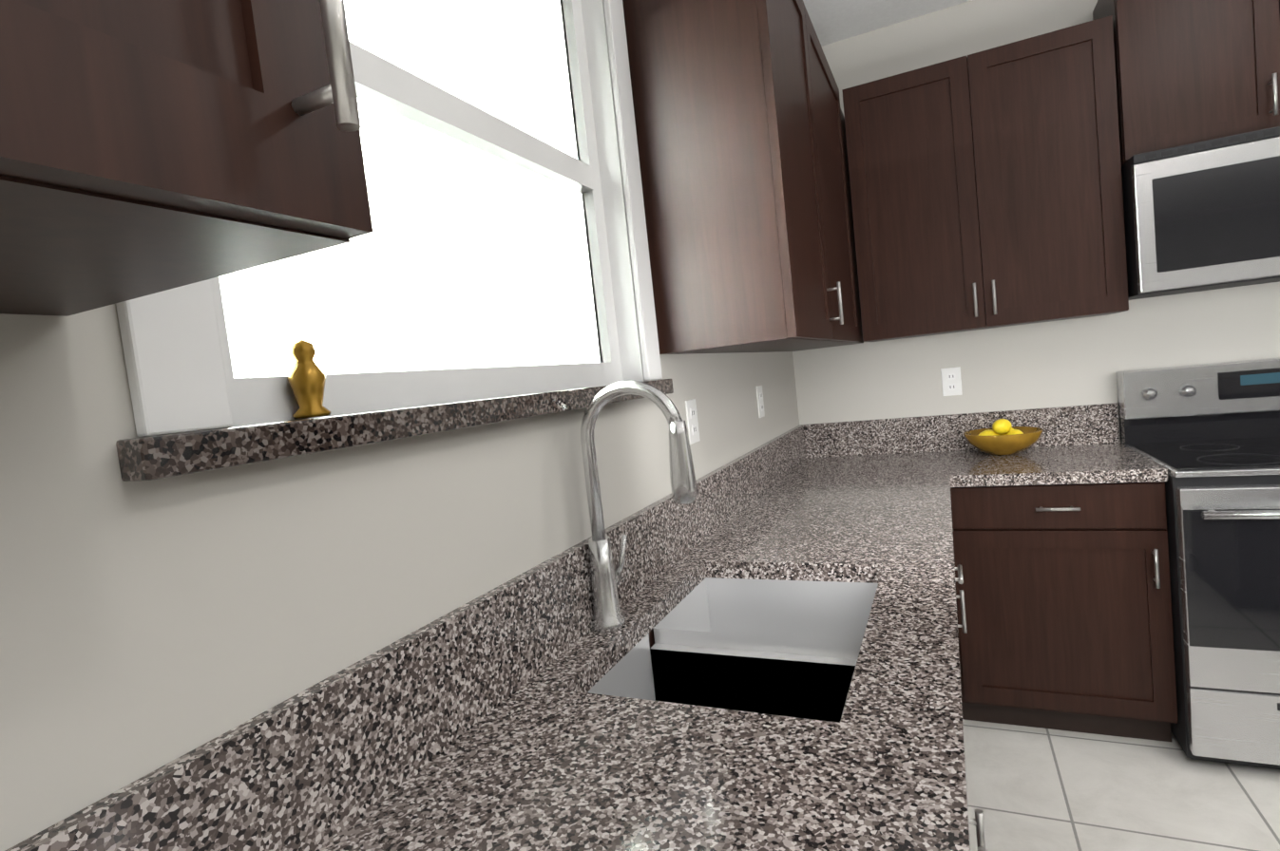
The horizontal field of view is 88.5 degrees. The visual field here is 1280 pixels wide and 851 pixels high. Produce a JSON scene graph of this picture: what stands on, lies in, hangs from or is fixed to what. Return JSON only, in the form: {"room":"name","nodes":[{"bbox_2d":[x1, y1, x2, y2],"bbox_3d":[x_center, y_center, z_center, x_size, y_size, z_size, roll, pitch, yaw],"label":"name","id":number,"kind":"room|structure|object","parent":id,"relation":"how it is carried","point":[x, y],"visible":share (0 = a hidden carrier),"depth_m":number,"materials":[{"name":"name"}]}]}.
{"room":"kitchen","nodes":[
{"label":"kitchen","id":0,"kind":"room"},
{"bbox_2d":[0,0,799,850],"bbox_3d":[-1.137,0.186,-0.822,0.150,2.670,8.800,-4,4,25],"label":"wall","id":1,"kind":"structure","parent":0,"point":[146,628],"depth_m":0.61,"materials":[{"name":"paint"}]},
{"bbox_2d":[0,0,373,316],"bbox_3d":[-0.444,-0.528,0.199,0.328,0.920,0.470,-4,4,25],"label":"upper cabinet","id":2,"kind":"object","parent":1,"relation":"attached to","point":[150,146],"depth_m":0.30,"materials":[{"name":"brown wood"}]},
{"bbox_2d":[115,0,662,437],"bbox_3d":[-0.295,-0.528,1.043,0.146,0.975,1.110,-4,4,25],"label":"window","id":3,"kind":"structure","parent":1,"relation":"in","point":[492,257],"depth_m":1.04,"materials":[{"name":"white glass"}]},
{"bbox_2d":[115,378,673,481],"bbox_3d":[-0.233,-0.028,1.073,0.165,0.035,1.140,-4,4,25],"label":"window sill","id":4,"kind":"structure","parent":1,"relation":"attached to","point":[151,458],"depth_m":0.67,"materials":[{"name":"stone"}]},
{"bbox_2d":[286,339,331,419],"bbox_3d":[-0.373,-0.053,0.736,0.040,0.088,0.040,-4,4,25],"label":"figurine","id":5,"kind":"object","parent":4,"relation":"on","point":[306,379],"visible":1,"depth_m":0.72,"materials":[{"name":"gold metal"}]},
{"bbox_2d":[5,425,807,850],"bbox_3d":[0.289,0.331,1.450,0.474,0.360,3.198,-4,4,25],"label":"backsplash","id":6,"kind":"structure","parent":1,"relation":"attached to","point":[294,775],"depth_m":0.75,"materials":[{"name":"grey stone"}]},
{"bbox_2d":[685,399,700,444],"bbox_3d":[0.141,-0.011,1.745,0.007,0.115,0.072,-4,4,25],"label":"electrical outlet plate","id":7,"kind":"object","parent":1,"relation":"attached to","point":[692,421],"visible":0.96,"depth_m":1.74,"materials":[{"name":"white plastic"}]},
{"bbox_2d":[622,0,836,354],"bbox_3d":[0.267,-0.684,1.739,0.328,0.950,0.598,-4,4,25],"label":"upper cabinet","id":8,"kind":"object","parent":1,"relation":"attached to","point":[726,119],"depth_m":1.49,"materials":[{"name":"brown wood"}]},
{"bbox_2d":[755,385,764,418],"bbox_3d":[0.440,-0.087,2.395,0.007,0.115,0.072,-4,4,25],"label":"electrical outlet plate","id":9,"kind":"object","parent":1,"relation":"attached to","point":[760,402],"visible":0.98,"depth_m":2.38,"materials":[{"name":"white plastic"}]},
{"bbox_2d":[783,8,881,351],"bbox_3d":[0.531,-0.746,2.230,0.396,0.950,0.756,-4,4,25],"label":"upper cabinet","id":10,"kind":"object","parent":1,"relation":"attached to","point":[841,143],"depth_m":2.44,"materials":[{"name":"brown wood"}]},
{"bbox_2d":[802,0,971,46],"bbox_3d":[1.085,-1.368,-2.029,5.400,0.100,8.800,-4,4,25],"label":"ceiling","id":11,"kind":"structure","parent":0,"point":[833,21],"depth_m":2.57,"materials":[{"name":"paint"}]},
{"bbox_2d":[792,0,1279,442],"bbox_3d":[2.414,-0.408,2.261,3.730,2.670,0.150,-4,4,25],"label":"wall","id":12,"kind":"structure","parent":0,"point":[1082,361],"depth_m":2.59,"materials":[{"name":"paint"}]},
{"bbox_2d":[940,366,962,396],"bbox_3d":[1.290,-0.181,2.719,0.072,0.115,0.007,-4,4,25],"label":"outlet","id":13,"kind":"object","parent":12,"relation":"attached to","point":[951,381],"visible":1,"depth_m":2.72,"materials":[{"name":"white plastic"}]},
{"bbox_2d":[803,402,1119,456],"bbox_3d":[1.954,-0.021,2.423,2.704,0.151,0.020,-4,4,25],"label":"backsplash","id":14,"kind":"structure","parent":12,"relation":"attached to","point":[1086,424],"depth_m":2.73,"materials":[{"name":"grey stone"}]},
{"bbox_2d":[859,0,1132,341],"bbox_3d":[1.239,-0.838,2.450,0.862,0.950,0.391,-4,4,25],"label":"upper cabinet","id":15,"kind":"object","parent":12,"relation":"attached to","point":[994,175],"depth_m":2.29,"materials":[{"name":"brown wood"}]},
{"bbox_2d":[1096,0,1279,155],"bbox_3d":[1.974,-1.214,2.102,0.791,0.615,0.327,-4,4,25],"label":"upper cabinet","id":16,"kind":"object","parent":12,"relation":"attached to","point":[1200,70],"depth_m":2.05,"materials":[{"name":"brown wood"}]},
{"bbox_2d":[1121,126,1279,300],"bbox_3d":[2.002,-0.681,2.074,0.786,0.435,0.466,-4,4,25],"label":"microwave","id":17,"kind":"object","parent":16,"relation":"attached to","point":[1202,216],"visible":1,"depth_m":2.01,"materials":[{"name":"silver metal"}]},
{"bbox_2d":[963,720,1279,850],"bbox_3d":[1.383,1.379,-1.841,5.400,0.100,8.800,-4,4,25],"label":"floor","id":18,"kind":"structure","parent":0,"point":[1030,789],"depth_m":1.90,"materials":[{"name":"tile"}]},
{"bbox_2d":[530,630,959,733],"bbox_3d":[0.138,0.835,0.916,0.582,0.875,0.455,-4,4,25],"label":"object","id":19,"kind":"structure","parent":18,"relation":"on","point":[910,688],"depth_m":1.10,"materials":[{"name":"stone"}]},
{"bbox_2d":[317,684,974,850],"bbox_3d":[-0.116,0.436,0.415,0.606,0.039,0.970,-4,4,25],"label":"countertop","id":20,"kind":"structure","parent":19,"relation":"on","point":[548,768],"depth_m":0.70,"materials":[{"name":"grey stone"}]},
{"bbox_2d":[598,570,963,733],"bbox_3d":[0.302,0.793,1.272,0.582,0.875,0.566,-4,4,25],"label":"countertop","id":21,"kind":"structure","parent":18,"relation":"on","point":[821,637],"depth_m":1.38,"materials":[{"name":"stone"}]},
{"bbox_2d":[952,589,963,703],"bbox_3d":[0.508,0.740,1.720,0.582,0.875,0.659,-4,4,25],"label":"base cabinet","id":22,"kind":"object","parent":18,"relation":"on","point":[953,590],"depth_m":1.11,"materials":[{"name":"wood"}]},
{"bbox_2d":[952,482,993,832],"bbox_3d":[0.754,0.683,2.166,0.655,0.875,0.481,-4,4,25],"label":"base cabinet","id":23,"kind":"object","parent":18,"relation":"on","point":[971,595],"depth_m":2.24,"materials":[{"name":"brown wood"}]},
{"bbox_2d":[974,482,1177,742],"bbox_3d":[1.478,0.589,2.402,0.612,0.875,0.582,-4,4,25],"label":"base cabinet","id":24,"kind":"object","parent":18,"relation":"on","point":[1076,579],"depth_m":2.12,"materials":[{"name":"brown wood"}]},
{"bbox_2d":[670,452,959,589],"bbox_3d":[0.684,0.231,2.153,0.606,0.039,1.618,-4,4,25],"label":"countertop","id":25,"kind":"structure","parent":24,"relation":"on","point":[885,514],"depth_m":1.72,"materials":[{"name":"grey stone"}]},
{"bbox_2d":[948,440,1168,486],"bbox_3d":[1.435,0.136,2.357,0.590,0.039,0.605,-4,4,25],"label":"countertop","id":26,"kind":"structure","parent":24,"relation":"on","point":[1044,465],"depth_m":2.18,"materials":[{"name":"grey stone"}]},
{"bbox_2d":[963,419,1043,456],"bbox_3d":[1.389,0.041,2.516,0.270,0.135,0.270,-4,4,25],"label":"fruit bowl","id":27,"kind":"object","parent":26,"relation":"on","point":[1001,437],"visible":1,"depth_m":2.46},
{"bbox_2d":[1116,357,1279,769],"bbox_3d":[2.062,0.395,2.021,0.786,1.185,0.736,-4,4,25],"label":"range","id":28,"kind":"object","parent":18,"relation":"on","point":[1207,436],"visible":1,"depth_m":1.91,"materials":[{"name":"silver metal"}]}
]}

